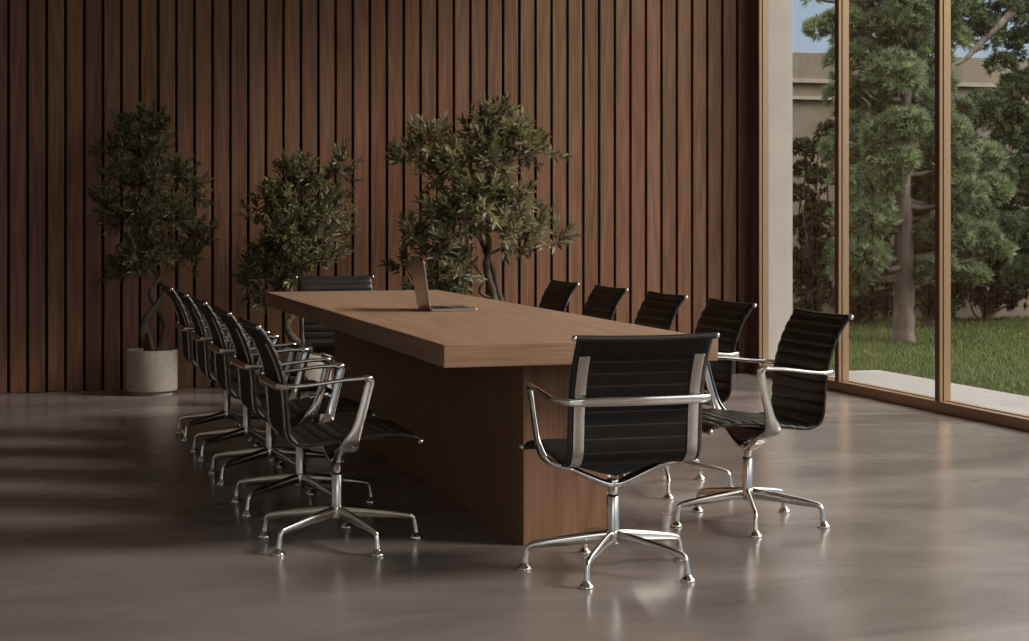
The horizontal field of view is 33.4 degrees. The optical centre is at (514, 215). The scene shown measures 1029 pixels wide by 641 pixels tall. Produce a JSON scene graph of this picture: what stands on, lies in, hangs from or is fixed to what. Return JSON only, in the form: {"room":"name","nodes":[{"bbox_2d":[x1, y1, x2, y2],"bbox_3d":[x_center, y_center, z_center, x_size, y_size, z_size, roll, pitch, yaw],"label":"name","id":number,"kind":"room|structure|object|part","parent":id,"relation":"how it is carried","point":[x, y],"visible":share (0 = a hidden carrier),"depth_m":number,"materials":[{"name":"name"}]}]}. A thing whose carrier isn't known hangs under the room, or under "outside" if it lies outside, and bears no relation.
{"room":"office","nodes":[
{"label":"office","id":0,"kind":"room"},
{"bbox_2d":[324,443,340,454],"bbox_3d":[-0.651,0.847,6.292,0.072,0.062,0.400,0,0,-16],"label":"bracket","id":1,"kind":"object","parent":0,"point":[332,449],"depth_m":6.19,"materials":[{"name":"black metal"}]},
{"bbox_2d":[0,0,736,392],"bbox_3d":[-2.070,-1.150,12.072,8.040,4.700,0.208,0,0,-16],"label":"wall","id":2,"kind":"structure","parent":0,"point":[642,94],"depth_m":12.23,"materials":[{"name":"brown wood"}]},
{"bbox_2d":[737,0,748,372],"bbox_3d":[1.756,-1.150,13.098,0.104,4.700,0.026,0,0,-16],"label":"trim","id":3,"kind":"structure","parent":2,"relation":"attached to","point":[742,5],"depth_m":13.09,"materials":[{"name":"brown wood"}]},
{"bbox_2d":[749,0,755,373],"bbox_3d":[1.840,-1.150,13.056,0.064,4.700,0.103,0,0,-16],"label":"trim reveal","id":4,"kind":"structure","parent":2,"relation":"attached to","point":[752,3],"depth_m":13.04,"materials":[{"name":"brown wood"}]},
{"bbox_2d":[756,0,834,379],"bbox_3d":[2.057,-1.123,12.377,0.090,4.513,1.301,0,0,-16],"label":"window","id":5,"kind":"structure","parent":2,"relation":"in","point":[762,6],"depth_m":12.96,"materials":[{"name":"brown metal"}]},
{"bbox_2d":[835,0,930,398],"bbox_3d":[2.426,-1.123,11.121,0.090,4.513,1.331,0,0,-16],"label":"window","id":6,"kind":"structure","parent":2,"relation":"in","point":[841,6],"depth_m":11.72,"materials":[{"name":"brown metal"}]},
{"bbox_2d":[755,364,1028,431],"bbox_3d":[3.980,1.163,5.837,0.090,0.073,14.955,0,0,-16],"label":"sill","id":7,"kind":"structure","parent":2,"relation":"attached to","point":[965,410],"depth_m":10.54,"materials":[{"name":"brown metal"}]},
{"bbox_2d":[935,0,1025,417],"bbox_3d":[2.800,-1.123,9.850,0.090,4.513,1.331,0,0,-16],"label":"window","id":8,"kind":"structure","parent":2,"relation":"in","point":[942,7],"depth_m":10.44,"materials":[{"name":"brown metal"}]},
{"bbox_2d":[0,373,1028,640],"bbox_3d":[0.025,1.325,4.734,8.320,0.250,15.470,0,0,-16],"label":"floor","id":9,"kind":"structure","parent":0,"point":[112,528],"depth_m":6.17,"materials":[{"name":"concrete"}]},
{"bbox_2d":[85,97,218,395],"bbox_3d":[-2.421,0.207,11.474,0.900,1.986,0.544,0,0,-16],"label":"potted tree","id":10,"kind":"object","parent":9,"relation":"on","point":[150,371],"visible":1,"depth_m":11.42,"materials":[{"name":"green plant"}]},
{"bbox_3d":[-2.438,1.038,11.520,0.340,0.276,0.340,0,0,-16],"label":"pot","id":11,"kind":"part","parent":10,"relation":"part of","materials":[{"name":"concrete"}]},
{"bbox_2d":[162,284,259,441],"bbox_3d":[-1.574,0.789,9.361,0.655,0.822,0.617,0,0,-16],"label":"office chair","id":12,"kind":"object","parent":9,"relation":"on","point":[183,324],"visible":0.56,"depth_m":9.27,"materials":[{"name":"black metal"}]},
{"bbox_3d":[-1.706,0.634,9.528,0.418,0.374,0.038,0,0,-16],"label":"rail","id":13,"kind":"part","parent":12,"relation":"part of","materials":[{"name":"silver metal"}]},
{"bbox_3d":[-1.814,0.599,9.291,0.146,0.420,0.468,0,0,-16],"label":"backrest","id":14,"kind":"part","parent":12,"relation":"part of","materials":[{"name":"black leather"}]},
{"bbox_3d":[-1.719,1.122,9.416,0.301,0.119,0.023,0,0,20],"label":"leg","id":15,"kind":"part","parent":12,"relation":"part of","materials":[{"name":"silver metal"}]},
{"bbox_3d":[-1.667,1.122,9.237,0.023,0.119,0.301,0,0,38],"label":"leg","id":16,"kind":"part","parent":12,"relation":"part of","materials":[{"name":"silver metal"}]},
{"bbox_3d":[-1.595,0.634,9.149,0.418,0.374,0.038,0,0,-16],"label":"rail","id":17,"kind":"part","parent":12,"relation":"part of","materials":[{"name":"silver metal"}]},
{"bbox_3d":[-1.536,0.794,9.373,0.445,0.046,0.468,0,0,-16],"label":"seat","id":18,"kind":"part","parent":12,"relation":"part of","materials":[{"name":"black leather"}]},
{"bbox_3d":[-1.482,1.122,9.232,0.111,0.119,0.289,0,0,-16],"label":"leg","id":19,"kind":"part","parent":12,"relation":"part of","materials":[{"name":"silver metal"}]},
{"bbox_3d":[-1.418,1.122,9.407,0.301,0.119,0.023,0,0,-16],"label":"leg","id":20,"kind":"part","parent":12,"relation":"part of","materials":[{"name":"silver metal"}]},
{"bbox_2d":[175,290,309,461],"bbox_3d":[-1.352,0.789,8.624,0.655,0.822,0.617,0,0,-16],"label":"office chair","id":21,"kind":"object","parent":9,"relation":"on","point":[199,334],"visible":0.58,"depth_m":8.53,"materials":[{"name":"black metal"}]},
{"bbox_3d":[-1.484,0.634,8.791,0.418,0.374,0.038,0,0,-16],"label":"rail","id":22,"kind":"part","parent":21,"relation":"part of","materials":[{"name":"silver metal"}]},
{"bbox_3d":[-1.592,0.599,8.553,0.146,0.420,0.468,0,0,-16],"label":"backrest","id":23,"kind":"part","parent":21,"relation":"part of","materials":[{"name":"black leather"}]},
{"bbox_3d":[-1.373,0.634,8.412,0.418,0.374,0.038,0,0,-16],"label":"rail","id":24,"kind":"part","parent":21,"relation":"part of","materials":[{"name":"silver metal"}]},
{"bbox_3d":[-1.497,1.122,8.678,0.301,0.119,0.023,0,0,20],"label":"leg","id":25,"kind":"part","parent":21,"relation":"part of","materials":[{"name":"silver metal"}]},
{"bbox_3d":[-1.444,1.122,8.499,0.023,0.119,0.301,0,0,38],"label":"leg","id":26,"kind":"part","parent":21,"relation":"part of","materials":[{"name":"silver metal"}]},
{"bbox_3d":[-1.259,1.122,8.494,0.023,0.119,0.301,0,0,-34],"label":"leg","id":27,"kind":"part","parent":21,"relation":"part of","materials":[{"name":"silver metal"}]},
{"bbox_3d":[-1.313,0.794,8.635,0.445,0.046,0.468,0,0,-16],"label":"seat","id":28,"kind":"part","parent":21,"relation":"part of","materials":[{"name":"black leather"}]},
{"bbox_3d":[-1.196,1.122,8.670,0.301,0.119,0.023,0,0,-16],"label":"leg","id":29,"kind":"part","parent":21,"relation":"part of","materials":[{"name":"silver metal"}]},
{"bbox_2d":[192,297,332,485],"bbox_3d":[-1.127,0.789,7.877,0.655,0.822,0.617,0,0,-16],"label":"office chair","id":30,"kind":"object","parent":9,"relation":"on","point":[218,345],"visible":0.65,"depth_m":7.79,"materials":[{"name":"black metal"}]},
{"bbox_3d":[-1.260,0.634,8.044,0.418,0.374,0.038,0,0,-16],"label":"rail","id":31,"kind":"part","parent":30,"relation":"part of","materials":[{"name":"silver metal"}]},
{"bbox_3d":[-1.367,0.599,7.806,0.146,0.420,0.468,0,0,-16],"label":"backrest","id":32,"kind":"part","parent":30,"relation":"part of","materials":[{"name":"black leather"}]},
{"bbox_3d":[-1.273,1.122,7.931,0.301,0.119,0.023,0,0,20],"label":"leg","id":33,"kind":"part","parent":30,"relation":"part of","materials":[{"name":"silver metal"}]},
{"bbox_3d":[-1.220,1.122,7.753,0.023,0.119,0.301,0,0,38],"label":"leg","id":34,"kind":"part","parent":30,"relation":"part of","materials":[{"name":"silver metal"}]},
{"bbox_3d":[-1.148,0.634,7.665,0.418,0.374,0.038,0,0,-16],"label":"rail","id":35,"kind":"part","parent":30,"relation":"part of","materials":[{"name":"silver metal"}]},
{"bbox_3d":[-1.089,0.794,7.888,0.445,0.046,0.468,0,0,-16],"label":"seat","id":36,"kind":"part","parent":30,"relation":"part of","materials":[{"name":"black leather"}]},
{"bbox_3d":[-1.034,1.122,7.747,0.023,0.119,0.301,0,0,-34],"label":"leg","id":37,"kind":"part","parent":30,"relation":"part of","materials":[{"name":"silver metal"}]},
{"bbox_3d":[-0.971,1.122,7.923,0.301,0.119,0.023,0,0,-16],"label":"leg","id":38,"kind":"part","parent":30,"relation":"part of","materials":[{"name":"silver metal"}]},
{"bbox_2d":[213,305,376,516],"bbox_3d":[-0.889,0.789,7.082,0.655,0.822,0.617,0,0,-16],"label":"office chair","id":39,"kind":"object","parent":9,"relation":"on","point":[307,410],"visible":0.81,"depth_m":7.00,"materials":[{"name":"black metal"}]},
{"bbox_3d":[-1.021,0.634,7.249,0.418,0.374,0.038,0,0,-16],"label":"rail","id":40,"kind":"part","parent":39,"relation":"part of","materials":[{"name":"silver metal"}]},
{"bbox_3d":[-1.128,0.599,7.012,0.146,0.420,0.468,0,0,-16],"label":"backrest","id":41,"kind":"part","parent":39,"relation":"part of","materials":[{"name":"black leather"}]},
{"bbox_3d":[-1.033,1.122,7.137,0.301,0.119,0.023,0,0,20],"label":"leg","id":42,"kind":"part","parent":39,"relation":"part of","materials":[{"name":"silver metal"}]},
{"bbox_3d":[-0.981,1.122,6.958,0.023,0.119,0.301,0,0,38],"label":"leg","id":43,"kind":"part","parent":39,"relation":"part of","materials":[{"name":"silver metal"}]},
{"bbox_3d":[-0.909,0.634,6.870,0.418,0.374,0.038,0,0,-16],"label":"rail","id":44,"kind":"part","parent":39,"relation":"part of","materials":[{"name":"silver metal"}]},
{"bbox_3d":[-0.850,0.794,7.093,0.445,0.046,0.468,0,0,-16],"label":"seat","id":45,"kind":"part","parent":39,"relation":"part of","materials":[{"name":"black leather"}]},
{"bbox_3d":[-0.795,1.122,6.952,0.023,0.119,0.301,0,0,-34],"label":"leg","id":46,"kind":"part","parent":39,"relation":"part of","materials":[{"name":"silver metal"}]},
{"bbox_3d":[-0.732,1.122,7.128,0.301,0.119,0.023,0,0,-16],"label":"leg","id":47,"kind":"part","parent":39,"relation":"part of","materials":[{"name":"silver metal"}]},
{"bbox_2d":[230,137,364,394],"bbox_3d":[-1.422,0.334,11.483,0.926,1.733,0.582,0,0,-16],"label":"potted tree","id":48,"kind":"object","parent":9,"relation":"on","point":[282,277],"visible":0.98,"depth_m":11.46,"materials":[{"name":"green plant"}]},
{"bbox_3d":[-1.402,1.038,11.575,0.330,0.276,0.330,0,0,-16],"label":"pot","id":49,"kind":"part","parent":48,"relation":"part of","materials":[{"name":"concrete"}]},
{"bbox_2d":[238,316,423,556],"bbox_3d":[-0.656,0.789,6.290,0.655,0.822,0.617,0,0,-16],"label":"office chair","id":50,"kind":"object","parent":9,"relation":"on","point":[339,439],"visible":1,"depth_m":6.20,"materials":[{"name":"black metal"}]},
{"bbox_3d":[-0.788,0.634,6.457,0.418,0.374,0.038,0,0,-16],"label":"rail","id":51,"kind":"part","parent":50,"relation":"part of","materials":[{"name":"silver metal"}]},
{"bbox_3d":[-0.895,0.599,6.220,0.146,0.420,0.468,0,0,-16],"label":"backrest","id":52,"kind":"part","parent":50,"relation":"part of","materials":[{"name":"black leather"}]},
{"bbox_3d":[-0.801,1.122,6.345,0.301,0.119,0.023,0,0,20],"label":"leg","id":53,"kind":"part","parent":50,"relation":"part of","materials":[{"name":"silver metal"}]},
{"bbox_3d":[-0.748,1.122,6.166,0.023,0.119,0.301,0,0,38],"label":"leg","id":54,"kind":"part","parent":50,"relation":"part of","materials":[{"name":"silver metal"}]},
{"bbox_3d":[-0.676,0.634,6.079,0.418,0.374,0.038,0,0,-16],"label":"rail","id":55,"kind":"part","parent":50,"relation":"part of","materials":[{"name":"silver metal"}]},
{"bbox_3d":[-0.617,0.794,6.302,0.445,0.046,0.468,0,0,-16],"label":"seat","id":56,"kind":"part","parent":50,"relation":"part of","materials":[{"name":"black leather"}]},
{"bbox_3d":[-0.562,1.122,6.161,0.023,0.119,0.301,0,0,-34],"label":"leg","id":57,"kind":"part","parent":50,"relation":"part of","materials":[{"name":"silver metal"}]},
{"bbox_3d":[-0.499,1.122,6.337,0.301,0.119,0.023,0,0,-16],"label":"leg","id":58,"kind":"part","parent":50,"relation":"part of","materials":[{"name":"silver metal"}]},
{"bbox_2d":[295,275,373,397],"bbox_3d":[-1.048,0.789,10.537,0.617,0.822,0.655,0,0,-16],"label":"office chair","id":59,"kind":"object","parent":9,"relation":"on","point":[321,338],"visible":0.27,"depth_m":10.73,"materials":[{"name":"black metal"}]},
{"bbox_3d":[-1.037,0.794,10.498,0.468,0.046,0.445,0,0,-16],"label":"seat","id":60,"kind":"part","parent":59,"relation":"part of","materials":[{"name":"black leather"}]},
{"bbox_2d":[320,352,334,355],"bbox_3d":[-1.047,0.847,10.533,0.400,0.062,0.072,0,0,-16],"label":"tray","id":61,"kind":"object","parent":59,"relation":"on","point":[321,353],"depth_m":10.47,"materials":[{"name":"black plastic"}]},
{"bbox_3d":[-1.119,0.599,10.776,0.468,0.420,0.146,0,0,-16],"label":"backrest","id":62,"kind":"part","parent":59,"relation":"part of","materials":[{"name":"black leather"}]},
{"bbox_2d":[375,91,581,301],"bbox_3d":[-0.206,0.169,11.728,1.475,2.063,0.658,0,0,-16],"label":"potted tree","id":63,"kind":"object","parent":9,"relation":"on","point":[468,188],"visible":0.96,"depth_m":11.68,"materials":[{"name":"green plant"}]},
{"bbox_2d":[267,290,717,545],"bbox_3d":[-0.358,0.825,8.171,1.032,0.750,4.300,0,0,-16],"label":"conference table","id":64,"kind":"object","parent":9,"relation":"on","point":[456,380],"visible":0.74,"depth_m":6.87,"materials":[{"name":"brown wood"}]},
{"bbox_2d":[411,260,476,310],"bbox_3d":[-0.338,0.331,8.184,0.263,0.237,0.300,0,0,-15],"label":"laptop","id":65,"kind":"object","parent":64,"relation":"on","point":[418,267],"visible":1,"depth_m":8.13,"materials":[{"name":"silver metal"}]},
{"bbox_3d":[-0.448,0.326,8.155,0.006,0.228,0.300,-8,2,-15],"label":"lid","id":66,"kind":"part","parent":65,"relation":"part of","materials":[{"name":"silver metal"}]},
{"bbox_2d":[539,279,579,311],"bbox_3d":[-0.013,0.789,9.862,0.655,0.822,0.617,0,0,-16],"label":"office chair","id":67,"kind":"object","parent":9,"relation":"on","point":[557,294],"visible":0.09,"depth_m":9.90,"materials":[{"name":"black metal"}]},
{"bbox_2d":[582,284,627,319],"bbox_3d":[0.213,0.789,9.094,0.655,0.822,0.617,0,0,-16],"label":"office chair","id":68,"kind":"object","parent":9,"relation":"on","point":[603,301],"visible":0.17,"depth_m":9.13,"materials":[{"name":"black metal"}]},
{"bbox_2d":[517,332,719,588],"bbox_3d":[0.334,0.789,5.795,0.617,0.822,0.655,0,0,-16],"label":"office chair","id":69,"kind":"object","parent":9,"relation":"on","point":[634,403],"visible":1,"depth_m":5.58,"materials":[{"name":"black leather"}]},
{"bbox_3d":[0.174,1.122,5.804,0.301,0.119,0.023,0,0,2],"label":"leg","id":70,"kind":"part","parent":69,"relation":"part of","materials":[{"name":"silver metal"}]},
{"bbox_3d":[0.167,0.634,5.663,0.038,0.374,0.418,0,0,-16],"label":"rail","id":71,"kind":"part","parent":69,"relation":"part of","materials":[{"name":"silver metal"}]},
{"bbox_3d":[0.288,1.122,5.952,0.023,0.119,0.301,0,0,-16],"label":"leg","id":72,"kind":"part","parent":69,"relation":"part of","materials":[{"name":"silver metal"}]},
{"bbox_3d":[0.280,1.122,5.650,0.023,0.119,0.301,0,0,20],"label":"leg","id":73,"kind":"part","parent":69,"relation":"part of","materials":[{"name":"silver metal"}]},
{"bbox_3d":[0.322,0.794,5.834,0.468,0.046,0.445,0,0,-16],"label":"seat","id":74,"kind":"part","parent":69,"relation":"part of","materials":[{"name":"black leather"}]},
{"bbox_3d":[0.404,0.599,5.556,0.468,0.420,0.146,0,0,-16],"label":"backrest","id":75,"kind":"part","parent":69,"relation":"part of","materials":[{"name":"black leather"}]},
{"bbox_3d":[0.464,1.122,5.889,0.301,0.119,0.023,0,0,-34],"label":"leg","id":76,"kind":"part","parent":69,"relation":"part of","materials":[{"name":"silver metal"}]},
{"bbox_3d":[0.458,1.122,5.702,0.301,0.119,0.023,0,0,38],"label":"leg","id":77,"kind":"part","parent":69,"relation":"part of","materials":[{"name":"silver metal"}]},
{"bbox_3d":[0.546,0.634,5.774,0.038,0.374,0.418,0,0,-16],"label":"rail","id":78,"kind":"part","parent":69,"relation":"part of","materials":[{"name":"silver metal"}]},
{"bbox_2d":[634,291,687,329],"bbox_3d":[0.444,0.789,8.308,0.655,0.822,0.617,0,0,-16],"label":"office chair","id":79,"kind":"object","parent":9,"relation":"on","point":[657,310],"visible":0.2,"depth_m":8.35,"materials":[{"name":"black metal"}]},
{"bbox_2d":[618,298,756,499],"bbox_3d":[0.665,0.789,7.555,0.655,0.822,0.617,0,0,-16],"label":"office chair","id":80,"kind":"object","parent":9,"relation":"on","point":[727,318],"visible":0.37,"depth_m":7.49,"materials":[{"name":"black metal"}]},
{"bbox_3d":[0.657,1.122,7.395,0.023,0.119,0.301,0,0,2],"label":"leg","id":81,"kind":"part","parent":80,"relation":"part of","materials":[{"name":"silver metal"}]},
{"bbox_3d":[0.758,1.122,7.679,0.023,0.119,0.301,0,0,38],"label":"leg","id":82,"kind":"part","parent":80,"relation":"part of","materials":[{"name":"silver metal"}]},
{"bbox_3d":[0.810,1.122,7.500,0.301,0.119,0.023,0,0,20],"label":"leg","id":83,"kind":"part","parent":80,"relation":"part of","materials":[{"name":"silver metal"}]},
{"bbox_3d":[0.627,0.794,7.543,0.445,0.046,0.468,0,0,-16],"label":"seat","id":84,"kind":"part","parent":80,"relation":"part of","materials":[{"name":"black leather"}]},
{"bbox_3d":[0.905,0.599,7.625,0.146,0.420,0.468,0,0,-16],"label":"backrest","id":85,"kind":"part","parent":80,"relation":"part of","materials":[{"name":"black leather"}]},
{"bbox_2d":[670,308,853,537],"bbox_3d":[0.914,0.789,6.697,0.655,0.822,0.617,0,0,-16],"label":"office chair","id":86,"kind":"object","parent":9,"relation":"on","point":[801,370],"visible":0.89,"depth_m":6.66,"materials":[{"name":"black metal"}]},
{"bbox_3d":[0.758,1.122,6.651,0.301,0.119,0.023,0,0,-16],"label":"leg","id":87,"kind":"part","parent":86,"relation":"part of","materials":[{"name":"silver metal"}]},
{"bbox_3d":[0.820,1.122,6.826,0.023,0.119,0.301,0,0,-34],"label":"leg","id":88,"kind":"part","parent":86,"relation":"part of","materials":[{"name":"silver metal"}]},
{"bbox_3d":[0.906,1.122,6.537,0.023,0.119,0.301,0,0,2],"label":"leg","id":89,"kind":"part","parent":86,"relation":"part of","materials":[{"name":"silver metal"}]},
{"bbox_3d":[0.876,0.794,6.686,0.445,0.046,0.468,0,0,-16],"label":"seat","id":90,"kind":"part","parent":86,"relation":"part of","materials":[{"name":"black leather"}]},
{"bbox_3d":[1.007,1.122,6.821,0.023,0.119,0.301,0,0,38],"label":"leg","id":91,"kind":"part","parent":86,"relation":"part of","materials":[{"name":"silver metal"}]},
{"bbox_3d":[1.046,0.634,6.530,0.418,0.374,0.038,0,0,-16],"label":"rail","id":92,"kind":"part","parent":86,"relation":"part of","materials":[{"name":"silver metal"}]},
{"bbox_3d":[1.059,1.122,6.642,0.301,0.119,0.023,0,0,20],"label":"leg","id":93,"kind":"part","parent":86,"relation":"part of","materials":[{"name":"silver metal"}]},
{"bbox_3d":[1.154,0.599,6.767,0.146,0.420,0.468,0,0,-16],"label":"backrest","id":94,"kind":"part","parent":86,"relation":"part of","materials":[{"name":"black leather"}]},
{"bbox_2d":[579,462,655,475],"bbox_3d":[0.333,0.847,5.799,0.400,0.062,0.072,0,0,-16],"label":"bracket","id":95,"kind":"object","parent":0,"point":[635,469],"depth_m":5.77,"materials":[{"name":"black metal"}]},
{"bbox_2d":[727,426,764,440],"bbox_3d":[0.910,0.847,6.696,0.072,0.062,0.400,0,0,-16],"label":"bracket","id":96,"kind":"object","parent":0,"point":[736,433],"depth_m":6.64,"materials":[{"name":"black metal"}]},
{"bbox_2d":[769,0,791,364],"bbox_3d":[1.953,-1.300,13.421,0.280,5.000,0.450,0,0,-16],"label":"wall","id":97,"kind":"structure","parent":0,"point":[780,11],"depth_m":13.21,"materials":[{"name":"white paint"}]},
{"label":"outside","id":98,"kind":"structure","parent":0,"visible":0},
{"bbox_2d":[829,314,1028,396],"bbox_3d":[10.159,1.260,18.622,90.000,0.001,90.000,0,0,-16],"label":"ground","id":99,"kind":"structure","parent":98,"point":[959,318],"depth_m":15.65,"materials":[{"name":"plant"}]},
{"bbox_2d":[792,119,834,312],"bbox_3d":[3.264,0.093,18.780,0.748,2.350,0.537,0,0,-16],"label":"tree","id":100,"kind":"object","parent":99,"relation":"on","point":[808,259],"visible":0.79,"depth_m":18.70,"materials":[{"name":"green plant"}]},
{"bbox_2d":[828,193,894,324],"bbox_3d":[4.080,0.469,19.871,1.036,1.753,0.680,0,0,-16],"label":"shrub","id":101,"kind":"object","parent":99,"relation":"on","point":[875,300],"visible":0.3,"depth_m":19.74,"materials":[{"name":"green plant"}]},
{"bbox_2d":[800,0,1019,343],"bbox_3d":[3.918,-1.271,16.953,1.512,5.091,2.270,0,0,43],"label":"pine tree","id":102,"kind":"object","parent":99,"relation":"on","point":[895,118],"visible":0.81,"depth_m":16.69,"materials":[{"name":"green plant"}]},
{"bbox_2d":[792,52,1028,319],"bbox_3d":[8.136,-0.320,21.957,24.000,3.240,0.460,0,0,-16],"label":"wall","id":103,"kind":"structure","parent":99,"relation":"on","point":[808,75],"depth_m":20.47,"materials":[{"name":"beige concrete"}]},
{"bbox_2d":[914,259,959,325],"bbox_3d":[4.715,0.462,19.358,0.711,1.616,0.604,0,0,-16],"label":"shrub","id":104,"kind":"object","parent":99,"relation":"on","point":[927,292],"visible":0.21,"depth_m":19.30,"materials":[{"name":"green plant"}]},
{"bbox_2d":[951,0,1028,296],"bbox_3d":[5.458,-0.908,18.895,1.810,4.357,0.880,0,0,-16],"label":"evergreen tree","id":105,"kind":"object","parent":99,"relation":"on","point":[1013,122],"visible":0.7,"depth_m":18.75,"materials":[{"name":"green plant"}]},
{"bbox_2d":[951,150,1028,320],"bbox_3d":[5.818,0.220,20.342,1.662,2.104,0.749,0,0,-20],"label":"shrub","id":106,"kind":"object","parent":99,"relation":"on","point":[1008,296],"visible":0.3,"depth_m":20.21,"materials":[{"name":"green plant"}]},
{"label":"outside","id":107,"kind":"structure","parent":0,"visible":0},
{"bbox_2d":[830,370,1028,414],"bbox_3d":[4.917,1.302,4.583,0.980,0.196,18.020,0,0,-16],"label":"terrace","id":108,"kind":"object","parent":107,"point":[1004,401],"visible":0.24,"depth_m":11.79,"materials":[{"name":"concrete"}]}
]}

